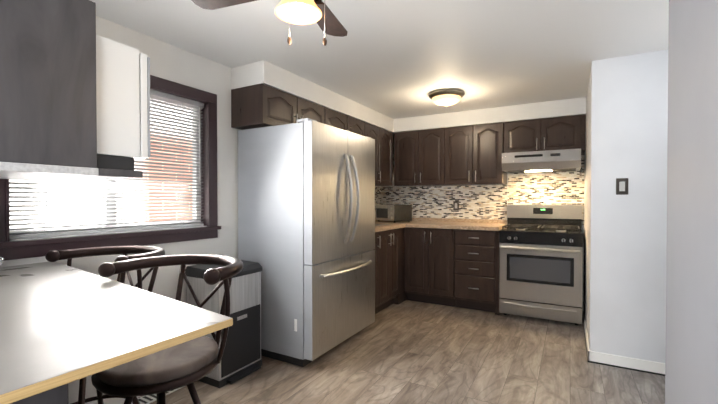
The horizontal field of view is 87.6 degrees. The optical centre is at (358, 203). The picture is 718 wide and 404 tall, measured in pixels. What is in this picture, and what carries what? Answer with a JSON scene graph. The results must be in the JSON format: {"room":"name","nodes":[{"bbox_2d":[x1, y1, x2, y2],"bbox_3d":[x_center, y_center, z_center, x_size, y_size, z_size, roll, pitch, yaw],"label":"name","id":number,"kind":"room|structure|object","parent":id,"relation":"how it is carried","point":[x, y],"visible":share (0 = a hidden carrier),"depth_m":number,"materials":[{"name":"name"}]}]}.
{"room":"kitchen","nodes":[
{"label":"kitchen","id":0,"kind":"room"},
{"bbox_2d":[0,16,380,403],"bbox_3d":[-1.339,0.066,2.515,0.120,2.270,6.770,0,1,29],"label":"wall","id":1,"kind":"structure","parent":0,"point":[169,62],"depth_m":2.62,"materials":[{"name":"paint"}]},
{"bbox_2d":[0,75,220,260],"bbox_3d":[-1.435,-0.278,2.290,0.170,1.078,1.310,0,1,29],"label":"window","id":2,"kind":"structure","parent":1,"relation":"in","point":[13,249],"depth_m":2.42,"materials":[{"name":"brown wood"}]},
{"bbox_2d":[9,89,203,238],"bbox_3d":[-1.442,-0.287,2.294,0.044,0.908,1.134,0,1,29],"label":"window blinds","id":3,"kind":"object","parent":2,"relation":"attached to","point":[170,98],"visible":0.54,"depth_m":2.44,"materials":[{"name":"grey plastic"}]},
{"bbox_2d":[90,396,139,403],"bbox_3d":[-1.281,1.159,2.496,0.012,0.085,1.190,0,1,29],"label":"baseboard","id":4,"kind":"structure","parent":1,"relation":"attached to","point":[108,400],"depth_m":2.20,"materials":[{"name":"white"}]},
{"bbox_2d":[231,83,326,129],"bbox_3d":[-0.664,-0.758,3.239,0.336,0.300,0.823,0,1,29],"label":"upper cabinet","id":5,"kind":"object","parent":1,"relation":"attached to","point":[258,105],"depth_m":2.93,"materials":[{"name":"brown wood"}]},
{"bbox_2d":[327,108,350,131],"bbox_3d":[-0.365,-0.764,3.775,0.330,0.300,0.404,0,1,29],"label":"upper cabinet","id":6,"kind":"object","parent":1,"relation":"attached to","point":[335,119],"depth_m":3.73,"materials":[{"name":"brown wood"}]},
{"bbox_2d":[351,117,366,135],"bbox_3d":[-0.172,-0.573,4.120,0.330,0.690,0.378,0,1,29],"label":"upper cabinet","id":7,"kind":"object","parent":1,"relation":"attached to","point":[359,127],"depth_m":4.08,"materials":[{"name":"brown wood"}]},
{"bbox_2d":[367,123,382,185],"bbox_3d":[0.014,-0.577,4.450,0.330,0.690,0.379,0,1,29],"label":"upper cabinet","id":8,"kind":"object","parent":1,"relation":"attached to","point":[376,133],"depth_m":4.49,"materials":[{"name":"brown wood"}]},
{"bbox_2d":[375,187,382,216],"bbox_3d":[-0.084,-0.021,4.591,0.026,0.423,1.650,0,1,29],"label":"backsplash","id":9,"kind":"structure","parent":1,"relation":"attached to","point":[378,190],"depth_m":5.24,"materials":[{"name":"tile"}]},
{"bbox_2d":[383,129,394,185],"bbox_3d":[0.200,-0.580,4.780,0.330,0.690,0.378,0,1,29],"label":"upper cabinet","id":10,"kind":"object","parent":1,"relation":"attached to","point":[387,136],"depth_m":4.75,"materials":[{"name":"brown wood"}]},
{"bbox_2d":[90,0,668,118],"bbox_3d":[0.449,-1.087,1.427,4.350,0.060,6.950,0,1,29],"label":"ceiling","id":11,"kind":"structure","parent":0,"point":[395,59],"depth_m":2.48,"materials":[{"name":"white paint"}]},
{"bbox_2d":[0,0,150,180],"bbox_3d":[-1.447,-0.585,1.490,0.689,0.943,0.890,0,1,29],"label":"upper cabinet","id":12,"kind":"object","parent":11,"relation":"hanging from","point":[74,97],"visible":1,"depth_m":1.43,"materials":[{"name":"grey paint"}]},
{"bbox_2d":[192,0,347,45],"bbox_3d":[-0.227,-0.824,1.403,0.714,0.464,0.714,0,1,-30],"label":"ceiling fan","id":13,"kind":"object","parent":11,"relation":"hanging from","point":[307,12],"visible":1,"depth_m":1.48,"materials":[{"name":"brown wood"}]},
{"bbox_2d":[429,89,464,106],"bbox_3d":[0.857,-1.015,3.671,0.344,0.134,0.344,0,1,29],"label":"flush-mount dome light","id":14,"kind":"object","parent":11,"relation":"attached to","point":[445,97],"visible":1,"depth_m":3.57,"materials":[{"name":"white glass"}]},
{"bbox_2d":[137,300,664,403],"bbox_3d":[0.449,1.243,1.454,4.350,0.060,6.950,0,1,29],"label":"floor","id":15,"kind":"structure","parent":0,"point":[409,352],"depth_m":2.68,"materials":[{"name":"laminate"}]},
{"bbox_2d":[45,245,164,403],"bbox_3d":[-1.244,0.720,1.818,0.546,0.986,0.554,0,1,29],"label":"bar stool","id":16,"kind":"object","parent":15,"relation":"on","point":[140,251],"visible":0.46,"depth_m":1.93,"materials":[{"name":"brown wood"}]},
{"bbox_2d":[0,262,232,403],"bbox_3d":[-1.338,0.765,0.822,1.549,0.910,1.725,0,1,29],"label":"table","id":17,"kind":"object","parent":15,"relation":"on","point":[62,326],"visible":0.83,"depth_m":0.95,"materials":[{"name":"white laminate"}]},
{"bbox_2d":[131,386,183,403],"bbox_3d":[-1.266,1.200,2.362,0.110,0.005,0.310,0,1,29],"label":"floor vent","id":18,"kind":"object","parent":15,"relation":"in","point":[146,399],"visible":0.31,"depth_m":2.30,"materials":[{"name":"white"}]},
{"bbox_2d":[91,254,242,403],"bbox_3d":[-0.741,0.724,1.480,0.550,0.986,0.568,0,1,29],"label":"bar stool","id":19,"kind":"object","parent":15,"relation":"on","point":[161,373],"visible":0.75,"depth_m":1.38,"materials":[{"name":"brown fabric"}]},
{"bbox_2d":[185,260,261,387],"bbox_3d":[-0.941,0.814,2.673,0.383,0.770,0.396,0,1,29],"label":"trash can","id":20,"kind":"object","parent":15,"relation":"on","point":[241,358],"visible":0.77,"depth_m":2.58,"materials":[{"name":"black plastic"}]},
{"bbox_2d":[238,118,374,366],"bbox_3d":[-0.377,0.288,3.232,0.816,1.808,0.982,0,1,29],"label":"refrigerator","id":21,"kind":"object","parent":15,"relation":"on","point":[306,214],"visible":0.98,"depth_m":2.84,"materials":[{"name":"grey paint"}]},
{"bbox_2d":[373,231,380,313],"bbox_3d":[-0.145,0.736,3.891,0.615,0.896,0.356,0,1,29],"label":"base cabinet","id":22,"kind":"object","parent":15,"relation":"on","point":[377,249],"depth_m":3.86,"materials":[{"name":"brown wood"}]},
{"bbox_2d":[381,228,400,310],"bbox_3d":[0.075,0.732,4.281,0.615,0.896,0.539,0,1,29],"label":"base cabinet","id":23,"kind":"object","parent":15,"relation":"on","point":[390,239],"depth_m":4.16,"materials":[{"name":"brown wood"}]},
{"bbox_2d":[405,227,456,306],"bbox_3d":[0.951,0.728,4.624,0.617,0.896,0.620,0,1,29],"label":"base cabinet","id":24,"kind":"object","parent":15,"relation":"on","point":[430,253],"depth_m":4.34,"materials":[{"name":"brown wood"}]},
{"bbox_2d":[375,217,405,231],"bbox_3d":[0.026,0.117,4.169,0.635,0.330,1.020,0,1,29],"label":"countertop","id":25,"kind":"structure","parent":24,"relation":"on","point":[380,225],"depth_m":4.33,"materials":[{"name":"stone"}]},
{"bbox_2d":[406,218,506,230],"bbox_3d":[0.893,0.233,4.637,1.686,0.085,0.644,0,1,29],"label":"countertop","id":26,"kind":"structure","parent":24,"relation":"on","point":[470,224],"depth_m":4.50,"materials":[{"name":"stone"}]},
{"bbox_2d":[375,204,411,222],"bbox_3d":[0.436,0.120,4.890,0.327,0.225,0.400,0,1,-33],"label":"toaster oven","id":27,"kind":"object","parent":26,"relation":"on","point":[394,213],"visible":0.98,"depth_m":4.76,"materials":[{"name":"metal"}]},
{"bbox_2d":[453,229,499,314],"bbox_3d":[1.426,0.731,4.356,0.474,0.896,0.620,0,1,29],"label":"base cabinet","id":28,"kind":"object","parent":15,"relation":"on","point":[459,268],"depth_m":4.08,"materials":[{"name":"brown wood"}]},
{"bbox_2d":[499,204,583,324],"bbox_3d":[1.949,0.598,4.009,0.766,1.172,0.696,0,1,29],"label":"range","id":29,"kind":"object","parent":15,"relation":"on","point":[541,263],"visible":1,"depth_m":3.79,"materials":[{"name":"silver metal"}]},
{"bbox_2d":[584,320,589,348],"bbox_3d":[1.952,1.150,3.211,0.016,0.085,0.810,0,1,29],"label":"baseboard","id":30,"kind":"structure","parent":15,"relation":"on","point":[585,326],"depth_m":3.22,"materials":[{"name":"white wood"}]},
{"bbox_2d":[586,348,664,375],"bbox_3d":[2.424,1.159,2.449,1.586,0.085,0.016,0,1,29],"label":"baseboard","id":31,"kind":"structure","parent":15,"relation":"on","point":[640,365],"depth_m":2.72,"materials":[{"name":"white wood"}]},
{"bbox_2d":[584,49,667,362],"bbox_3d":[2.879,0.059,3.107,1.690,2.270,1.600,0,1,29],"label":"wall block","id":32,"kind":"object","parent":15,"relation":"on","point":[625,239],"visible":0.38,"depth_m":2.71,"materials":[{"name":"paint"}]},
{"bbox_2d":[616,178,627,194],"bbox_3d":[1.915,-0.127,2.723,0.074,0.120,0.009,0,1,29],"label":"switch plate","id":33,"kind":"object","parent":32,"relation":"attached to","point":[621,186],"visible":1,"depth_m":2.72,"materials":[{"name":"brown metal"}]},
{"bbox_2d":[231,60,585,136],"bbox_3d":[0.733,-0.997,3.532,2.480,0.168,2.705,0,1,29],"label":"soffit","id":34,"kind":"structure","parent":0,"point":[264,72],"depth_m":3.68,"materials":[{"name":"paint"}]},
{"bbox_2d":[381,137,584,310],"bbox_3d":[1.426,0.040,4.774,2.480,2.270,0.120,0,1,29],"label":"wall","id":35,"kind":"structure","parent":0,"point":[492,219],"depth_m":4.50,"materials":[{"name":"paint"}]},
{"bbox_2d":[395,130,418,185],"bbox_3d":[0.681,-0.582,4.927,0.335,0.690,0.330,0,1,29],"label":"upper cabinet","id":36,"kind":"object","parent":35,"relation":"attached to","point":[406,143],"depth_m":4.78,"materials":[{"name":"brown wood"}]},
{"bbox_2d":[419,128,446,185],"bbox_3d":[0.974,-0.580,4.763,0.336,0.690,0.330,0,1,29],"label":"upper cabinet","id":37,"kind":"object","parent":35,"relation":"attached to","point":[432,142],"depth_m":4.61,"materials":[{"name":"brown wood"}]},
{"bbox_2d":[447,122,506,185],"bbox_3d":[1.412,-0.577,4.516,0.669,0.690,0.330,0,1,29],"label":"upper cabinet","id":38,"kind":"object","parent":35,"relation":"attached to","point":[462,155],"depth_m":4.36,"materials":[{"name":"brown wood"}]},
{"bbox_2d":[383,154,584,224],"bbox_3d":[1.394,-0.166,4.716,2.478,0.783,0.007,0,1,29],"label":"backsplash","id":39,"kind":"structure","parent":35,"relation":"attached to","point":[533,188],"depth_m":4.58,"materials":[{"name":"tile"}]},
{"bbox_2d":[453,201,458,209],"bbox_3d":[1.244,0.024,4.795,0.072,0.116,0.008,0,1,29],"label":"electrical outlet plate","id":40,"kind":"object","parent":39,"relation":"attached to","point":[455,205],"visible":1,"depth_m":4.79,"materials":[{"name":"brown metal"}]},
{"bbox_2d":[503,115,585,153],"bbox_3d":[2.050,-0.736,4.154,0.789,0.365,0.330,0,1,29],"label":"upper cabinet","id":41,"kind":"object","parent":35,"relation":"attached to","point":[566,132],"depth_m":4.00,"materials":[{"name":"brown wood"}]},
{"bbox_2d":[502,149,580,172],"bbox_3d":[1.990,-0.454,4.089,0.740,0.194,0.494,0,1,29],"label":"range hood","id":42,"kind":"object","parent":41,"relation":"attached to","point":[545,161],"visible":1,"depth_m":3.89,"materials":[{"name":"silver metal"}]},
{"bbox_2d":[665,0,717,403],"bbox_3d":[0.413,0.096,-0.118,0.110,2.270,3.900,0,1,29],"label":"wall","id":43,"kind":"structure","parent":0,"point":[691,363],"depth_m":1.27,"materials":[{"name":"paint"}]},
{"label":"outside","id":44,"kind":"structure","parent":0,"visible":0},
{"bbox_2d":[9,100,192,228],"bbox_3d":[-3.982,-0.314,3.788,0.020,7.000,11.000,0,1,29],"label":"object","id":45,"kind":"structure","parent":44,"point":[41,212],"depth_m":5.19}
]}

